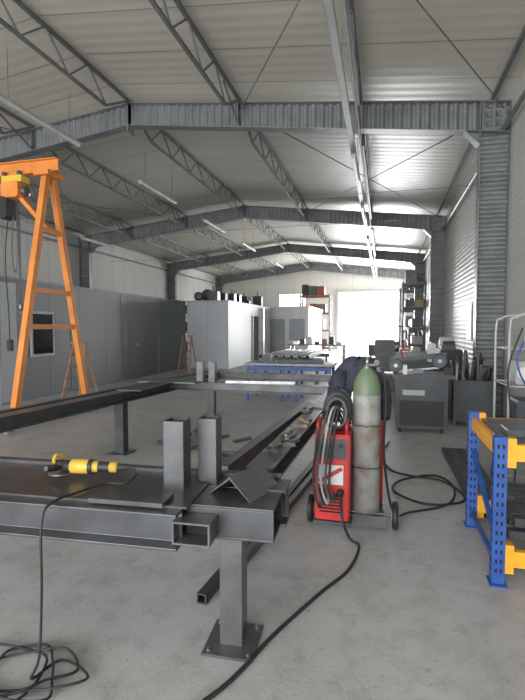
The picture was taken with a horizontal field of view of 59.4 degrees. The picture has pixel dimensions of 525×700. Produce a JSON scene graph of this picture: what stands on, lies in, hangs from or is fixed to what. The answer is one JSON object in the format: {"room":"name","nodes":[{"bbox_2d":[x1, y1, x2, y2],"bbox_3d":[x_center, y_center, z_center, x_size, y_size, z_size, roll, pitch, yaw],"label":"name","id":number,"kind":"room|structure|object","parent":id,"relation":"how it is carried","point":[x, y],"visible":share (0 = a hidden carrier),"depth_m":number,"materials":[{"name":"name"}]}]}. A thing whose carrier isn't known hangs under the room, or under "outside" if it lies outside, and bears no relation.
{"room":"metal workshop","nodes":[
{"label":"metal workshop","id":0,"kind":"room"},
{"bbox_2d":[0,215,215,340],"bbox_3d":[-9.019,-1.980,15.878,0.150,5.637,42.300,1,3,15],"label":"wall","id":1,"kind":"structure","parent":0,"point":[124,276],"depth_m":21.59,"materials":[{"name":"white metal"}]},
{"bbox_2d":[0,0,504,277],"bbox_3d":[-0.844,-4.625,17.386,14.640,1.290,34.412,1,3,15],"label":"roof bracing","id":2,"kind":"structure","parent":0,"point":[417,1],"depth_m":11.02,"materials":[{"name":"grey metal"}]},
{"bbox_2d":[0,350,524,699],"bbox_3d":[-1.792,1.026,14.127,15.190,0.200,42.500,1,3,15],"label":"floor","id":3,"kind":"structure","parent":0,"point":[417,615],"depth_m":2.75,"materials":[{"name":"concrete"}]},
{"bbox_2d":[0,157,91,434],"bbox_3d":[-5.538,-0.990,8.224,4.500,4.389,2.180,1,3,15],"label":"gantry crane","id":4,"kind":"object","parent":3,"relation":"on","point":[14,176],"visible":0.94,"depth_m":7.69,"materials":[{"name":"metal"}]},
{"bbox_2d":[61,342,97,397],"bbox_3d":[-4.083,0.473,10.301,0.471,1.289,0.753,1,3,15],"label":"step ladder","id":5,"kind":"object","parent":3,"relation":"on","point":[85,350],"visible":0.57,"depth_m":10.21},
{"bbox_2d":[0,276,185,405],"bbox_3d":[-6.395,-0.420,14.421,4.580,2.660,9.230,1,3,15],"label":"partition wall","id":6,"kind":"structure","parent":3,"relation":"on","point":[130,336],"depth_m":12.44,"materials":[{"name":"grey metal"}]},
{"bbox_2d":[0,415,290,662],"bbox_3d":[-2.157,0.903,2.629,4.600,1.145,0.595,1,3,11],"label":"workbench","id":7,"kind":"object","parent":3,"relation":"on","point":[169,506],"visible":1,"depth_m":2.20,"materials":[{"name":"grey metal"}]},
{"bbox_2d":[0,453,137,699],"bbox_3d":[-1.063,1.028,2.155,0.696,0.945,0.742,1,3,15],"label":"grinder","id":8,"kind":"object","parent":7,"relation":"on","point":[62,467],"visible":1,"depth_m":2.22,"materials":[{"name":"yellow plastic"}]},
{"bbox_2d":[210,463,288,502],"bbox_3d":[-0.043,0.642,2.276,0.311,0.098,0.306,2,3,33],"label":"angle iron offcut","id":9,"kind":"object","parent":7,"relation":"on","point":[254,482],"visible":1,"depth_m":2.24,"materials":[{"name":"metal"}]},
{"bbox_2d":[0,361,344,481],"bbox_3d":[-1.389,0.769,5.899,4.754,1.100,5.590,1,3,15],"label":"steel frame","id":10,"kind":"object","parent":3,"relation":"on","point":[253,453],"visible":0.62,"depth_m":5.62,"materials":[{"name":"grey metal"}]},
{"bbox_2d":[265,407,312,453],"bbox_3d":[0.298,0.610,3.730,0.189,0.022,1.686,1,3,15],"label":"clamp","id":11,"kind":"object","parent":10,"relation":"on","point":[289,441],"visible":1,"depth_m":3.30,"materials":[{"name":"grey metal"}]},
{"bbox_2d":[177,335,195,373],"bbox_3d":[-2.681,0.154,16.438,0.471,1.339,0.753,1,3,15],"label":"step ladder","id":12,"kind":"object","parent":3,"relation":"on","point":[191,340],"visible":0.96,"depth_m":16.32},
{"bbox_2d":[186,305,186,352],"bbox_3d":[-3.034,-1.118,26.096,2.790,2.939,1.090,1,3,15],"label":"storage rack","id":13,"kind":"object","parent":3,"relation":"on","point":[186,305],"visible":0.02,"depth_m":26.00,"materials":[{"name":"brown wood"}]},
{"bbox_2d":[157,426,251,459],"bbox_3d":[-0.706,1.264,6.370,1.409,0.066,1.589,1,3,15],"label":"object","id":14,"kind":"object","parent":3,"relation":"on","point":[224,453],"visible":0.32,"depth_m":6.35,"materials":[{"name":"grey metal"}]},
{"bbox_2d":[186,300,270,368],"bbox_3d":[-1.286,-0.766,21.453,1.800,2.680,6.920,1,3,15],"label":"cabin","id":15,"kind":"object","parent":3,"relation":"on","point":[224,332],"visible":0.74,"depth_m":18.26,"materials":[{"name":"white metal"}]},
{"bbox_2d":[194,286,262,305],"bbox_3d":[-1.573,-2.484,21.295,1.287,0.767,6.220,1,3,19],"label":"machine","id":16,"kind":"object","parent":15,"relation":"on","point":[207,294],"visible":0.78,"depth_m":19.65,"materials":[{"name":"metal"}]},
{"bbox_2d":[197,460,314,604],"bbox_3d":[0.192,1.378,4.058,0.152,0.060,2.991,1,3,20],"label":"tube","id":17,"kind":"object","parent":3,"relation":"on","point":[303,481],"visible":0.34,"depth_m":3.29,"materials":[{"name":"grey metal"}]},
{"bbox_2d":[0,100,511,417],"bbox_3d":[-2.843,-2.054,9.961,14.790,6.350,0.300,1,3,15],"label":"frame","id":18,"kind":"object","parent":3,"relation":"on","point":[481,122],"visible":0.91,"depth_m":8.38,"materials":[{"name":"grey metal"}]},
{"bbox_2d":[258,308,264,372],"bbox_3d":[-0.032,-0.213,14.693,0.400,2.220,0.400,1,3,15],"label":"post","id":19,"kind":"object","parent":3,"relation":"on","point":[261,310],"visible":0.55,"depth_m":14.62,"materials":[{"name":"metal"}]},
{"bbox_2d":[79,205,445,342],"bbox_3d":[-0.716,-2.442,18.078,14.790,6.350,0.300,1,3,15],"label":"frame","id":20,"kind":"object","parent":3,"relation":"on","point":[432,228],"visible":0.83,"depth_m":17.22,"materials":[{"name":"grey metal"}]},
{"bbox_2d":[0,89,524,283],"bbox_3d":[-1.792,-4.118,13.881,14.630,0.080,42.000,1,3,15],"label":"strut","id":21,"kind":"object","parent":20,"relation":"attached to","point":[519,102],"visible":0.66,"depth_m":13.50,"materials":[{"name":"grey metal"}]},
{"bbox_2d":[245,355,336,401],"bbox_3d":[0.647,0.618,10.312,1.950,0.980,0.800,1,3,15],"label":"workbench","id":22,"kind":"object","parent":3,"relation":"on","point":[267,363],"visible":0.7,"depth_m":10.03,"materials":[{"name":"metal"}]},
{"bbox_2d":[264,306,322,351],"bbox_3d":[2.034,-1.149,28.182,2.550,2.800,5.700,1,3,15],"label":"cabin","id":23,"kind":"object","parent":3,"relation":"on","point":[288,324],"visible":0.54,"depth_m":25.50,"materials":[{"name":"metal"}]},
{"bbox_2d":[259,349,329,384],"bbox_3d":[1.167,0.483,14.568,1.700,0.859,3.900,1,3,15],"label":"trestle","id":24,"kind":"object","parent":3,"relation":"on","point":[286,354],"visible":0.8,"depth_m":13.54,"materials":[{"name":"grey metal"}]},
{"bbox_2d":[167,244,424,335],"bbox_3d":[1.411,-2.830,26.195,14.790,6.350,0.300,1,3,15],"label":"frame","id":25,"kind":"object","parent":3,"relation":"on","point":[416,259],"visible":0.73,"depth_m":25.77,"materials":[{"name":"grey metal"}]},
{"bbox_2d":[202,388,398,699],"bbox_3d":[0.147,0.915,2.718,0.739,1.115,3.160,2,3,30],"label":"mig welder","id":26,"kind":"object","parent":3,"relation":"on","point":[330,504],"visible":0.94,"depth_m":3.53,"materials":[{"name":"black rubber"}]},
{"bbox_2d":[327,356,391,422],"bbox_3d":[0.787,0.318,3.885,0.567,0.540,0.335,0,3,-8],"label":"jacket","id":27,"kind":"object","parent":26,"relation":"on","point":[343,377],"visible":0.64,"depth_m":3.79,"materials":[{"name":"fabric"}]},
{"bbox_2d":[215,263,413,339],"bbox_3d":[3.488,-3.210,34.118,14.790,6.350,0.300,1,3,15],"label":"frame","id":28,"kind":"object","parent":3,"relation":"on","point":[221,281],"visible":0.52,"depth_m":33.88,"materials":[{"name":"grey metal"}]},
{"bbox_2d":[299,284,331,351],"bbox_3d":[3.675,-2.202,31.737,2.090,4.565,1.090,1,3,15],"label":"storage rack","id":29,"kind":"object","parent":3,"relation":"on","point":[308,291],"visible":0.52,"depth_m":31.31,"materials":[{"name":"orange metal"}]},
{"bbox_2d":[287,336,346,361],"bbox_3d":[2.526,-0.020,21.121,2.600,1.220,1.100,1,3,15],"label":"table","id":30,"kind":"object","parent":3,"relation":"on","point":[309,338],"visible":0.91,"depth_m":20.78,"materials":[{"name":"metal"}]},
{"bbox_2d":[368,344,374,356],"bbox_3d":[4.790,0.257,18.329,1.200,0.935,0.825,1,3,15],"label":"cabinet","id":31,"kind":"object","parent":3,"relation":"on","point":[371,347],"visible":0.07,"depth_m":18.13,"materials":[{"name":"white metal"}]},
{"bbox_2d":[371,325,437,391],"bbox_3d":[3.695,0.205,11.770,1.800,1.665,0.800,1,3,15],"label":"workshop lathe","id":32,"kind":"object","parent":3,"relation":"on","point":[385,349],"visible":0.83,"depth_m":11.58,"materials":[{"name":"metal"}]},
{"bbox_2d":[398,288,413,347],"bbox_3d":[8.660,-1.856,27.239,1.120,4.304,1.290,1,3,15],"label":"storage rack","id":33,"kind":"object","parent":3,"relation":"on","point":[406,290],"visible":0.29,"depth_m":26.75,"materials":[{"name":"grey metal"}]},
{"bbox_2d":[351,356,465,516],"bbox_3d":[1.638,0.684,4.880,0.940,1.377,2.921,1,3,21],"label":"gas cylinder","id":34,"kind":"object","parent":3,"relation":"on","point":[366,443],"visible":0.95,"depth_m":3.67,"materials":[{"name":"metal"}]},
{"bbox_2d":[399,347,422,350],"bbox_3d":[4.707,0.393,15.253,1.200,0.957,0.825,1,3,15],"label":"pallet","id":35,"kind":"object","parent":3,"relation":"on","point":[405,349],"visible":0.06,"depth_m":14.92,"materials":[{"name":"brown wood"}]},
{"bbox_2d":[401,270,425,348],"bbox_3d":[7.647,-1.751,23.370,1.120,4.464,1.290,1,3,15],"label":"storage rack","id":36,"kind":"object","parent":3,"relation":"on","point":[410,275],"visible":0.62,"depth_m":22.86,"materials":[{"name":"grey metal"}]},
{"bbox_2d":[405,319,424,351],"bbox_3d":[6.362,-0.305,19.274,0.640,1.967,2.590,1,3,15],"label":"shelf","id":37,"kind":"object","parent":3,"relation":"on","point":[414,324],"visible":0.65,"depth_m":18.11,"materials":[{"name":"metal"}]},
{"bbox_2d":[385,343,455,433],"bbox_3d":[2.326,0.575,7.231,1.255,1.360,0.600,1,3,15],"label":"saw","id":38,"kind":"object","parent":3,"relation":"on","point":[421,396],"visible":1,"depth_m":6.98,"materials":[{"name":"grey metal"}]},
{"bbox_2d":[435,337,462,374],"bbox_3d":[3.967,0.425,9.847,0.455,1.410,0.800,1,3,15],"label":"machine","id":39,"kind":"object","parent":3,"relation":"on","point":[445,344],"visible":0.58,"depth_m":9.48,"materials":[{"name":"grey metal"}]},
{"bbox_2d":[442,447,490,517],"bbox_3d":[2.220,1.338,4.889,0.345,0.050,2.150,1,3,15],"label":"bundle","id":40,"kind":"object","parent":3,"relation":"on","point":[456,458],"visible":0.48,"depth_m":5.10,"materials":[{"name":"metal"}]},
{"bbox_2d":[447,350,493,425],"bbox_3d":[3.476,0.612,7.742,0.686,1.237,0.733,1,3,15],"label":"metal bin","id":41,"kind":"object","parent":3,"relation":"on","point":[467,392],"visible":0.85,"depth_m":7.48,"materials":[{"name":"grey metal"}]},
{"bbox_2d":[463,411,524,588],"bbox_3d":[2.216,0.987,3.125,1.410,0.930,0.990,1,3,15],"label":"shelf","id":42,"kind":"object","parent":3,"relation":"on","point":[506,451],"visible":1,"depth_m":2.87,"materials":[{"name":"metal"}]},
{"bbox_2d":[489,482,524,540],"bbox_3d":[2.232,1.141,3.133,1.139,0.175,0.750,1,3,15],"label":"tubes","id":43,"kind":"object","parent":42,"relation":"in","point":[515,509],"visible":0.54,"depth_m":3.07,"materials":[{"name":"grey metal"}]},
{"bbox_2d":[500,424,524,436],"bbox_3d":[1.920,0.493,3.117,0.550,0.142,0.350,1,3,15],"label":"box","id":44,"kind":"object","parent":42,"relation":"on","point":[509,430],"visible":1,"depth_m":3.04,"materials":[{"name":"grey metal"}]},
{"bbox_2d":[490,313,524,481],"bbox_3d":[2.651,0.512,4.506,0.619,1.746,0.726,1,3,15],"label":"trolley","id":45,"kind":"object","parent":3,"relation":"on","point":[515,368],"visible":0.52,"depth_m":4.40,"materials":[{"name":"grey metal"}]},
{"bbox_2d":[0,0,524,276],"bbox_3d":[-1.792,-5.169,13.831,15.190,0.996,42.500,1,3,15],"label":"ceiling","id":46,"kind":"structure","parent":0,"point":[404,55],"depth_m":8.93,"materials":[{"name":"white metal"}]},
{"bbox_2d":[0,48,80,146],"bbox_3d":[-4.147,-4.701,8.623,0.100,0.947,2.200,1,3,15],"label":"strip light","id":47,"kind":"object","parent":46,"relation":"hanging from","point":[3,99],"visible":1,"depth_m":8.47,"materials":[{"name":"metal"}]},
{"bbox_2d":[80,218,114,248],"bbox_3d":[-6.467,-4.638,18.135,0.100,0.912,2.200,1,3,15],"label":"strip light","id":48,"kind":"object","parent":46,"relation":"hanging from","point":[81,237],"visible":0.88,"depth_m":17.95,"materials":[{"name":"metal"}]},
{"bbox_2d":[138,170,177,204],"bbox_3d":[-2.957,-4.919,13.165,0.100,0.947,2.200,1,3,15],"label":"strip light","id":49,"kind":"object","parent":46,"relation":"hanging from","point":[141,182],"visible":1,"depth_m":13.09,"materials":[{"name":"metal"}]},
{"bbox_2d":[203,219,225,233],"bbox_3d":[-1.817,-5.127,17.513,0.100,0.947,2.200,1,3,15],"label":"strip light","id":50,"kind":"object","parent":46,"relation":"hanging from","point":[204,220],"visible":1,"depth_m":17.30,"materials":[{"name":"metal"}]},
{"bbox_2d":[241,232,255,251],"bbox_3d":[-0.652,-5.339,21.958,0.100,0.947,2.200,1,3,15],"label":"strip light","id":51,"kind":"object","parent":46,"relation":"hanging from","point":[242,243],"visible":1,"depth_m":22.27,"materials":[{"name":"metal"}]},
{"bbox_2d":[322,0,376,277],"bbox_3d":[3.892,-4.719,16.865,0.233,0.775,32.000,1,3,15],"label":"cable tray","id":52,"kind":"object","parent":46,"relation":"hanging from","point":[329,7],"visible":0.84,"depth_m":6.63,"materials":[{"name":"metal"}]},
{"bbox_2d":[351,133,359,181],"bbox_3d":[2.034,-4.362,10.021,0.100,0.915,1.600,1,3,15],"label":"strip light","id":53,"kind":"object","parent":46,"relation":"hanging from","point":[353,156],"visible":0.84,"depth_m":9.82,"materials":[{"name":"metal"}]},
{"bbox_2d":[360,205,365,220],"bbox_3d":[3.047,-4.547,13.886,0.100,0.915,1.600,1,3,15],"label":"strip light","id":54,"kind":"object","parent":46,"relation":"hanging from","point":[361,206],"visible":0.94,"depth_m":13.65,"materials":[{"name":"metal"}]},
{"bbox_2d":[0,0,524,277],"bbox_3d":[-1.736,-4.964,13.878,14.155,1.091,41.600,1,3,15],"label":"trusses","id":55,"kind":"object","parent":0,"point":[350,9],"depth_m":10.43,"materials":[{"name":"grey metal"}]},
{"bbox_2d":[216,262,406,349],"bbox_3d":[3.558,-3.282,34.381,14.790,6.470,0.150,1,3,15],"label":"wall","id":56,"kind":"structure","parent":0,"point":[270,287],"depth_m":34.12,"materials":[{"name":"white metal"}]},
{"bbox_2d":[278,293,305,305],"bbox_3d":[2.236,-3.611,34.668,2.100,1.300,0.135,1,3,15],"label":"window","id":57,"kind":"structure","parent":56,"relation":"in","point":[284,293],"depth_m":34.71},
{"bbox_2d":[336,289,400,349],"bbox_3d":[7.675,-2.165,33.200,4.700,4.350,0.130,1,3,15],"label":"door","id":58,"kind":"structure","parent":56,"relation":"in","point":[376,290],"depth_m":33.48,"materials":[{"name":"white metal"}]},
{"bbox_2d":[425,71,524,417],"bbox_3d":[5.434,-1.802,12.098,0.150,5.642,42.300,1,3,15],"label":"wall","id":59,"kind":"structure","parent":0,"point":[460,230],"depth_m":11.17,"materials":[{"name":"white metal"}]},
{"bbox_2d":[467,301,473,340],"bbox_3d":[4.852,-2.056,10.531,0.180,3.700,0.600,1,3,15],"label":"window","id":60,"kind":"structure","parent":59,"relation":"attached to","point":[470,307],"depth_m":10.44,"materials":[{"name":"white glass"}]},
{"label":"outside","id":61,"kind":"structure","parent":0,"visible":0},
{"bbox_2d":[338,336,397,349],"bbox_3d":[3.799,1.039,14.577,120.000,0.230,150.000,1,3,15],"label":"ground","id":62,"kind":"structure","parent":61,"point":[353,342],"depth_m":55.20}
]}

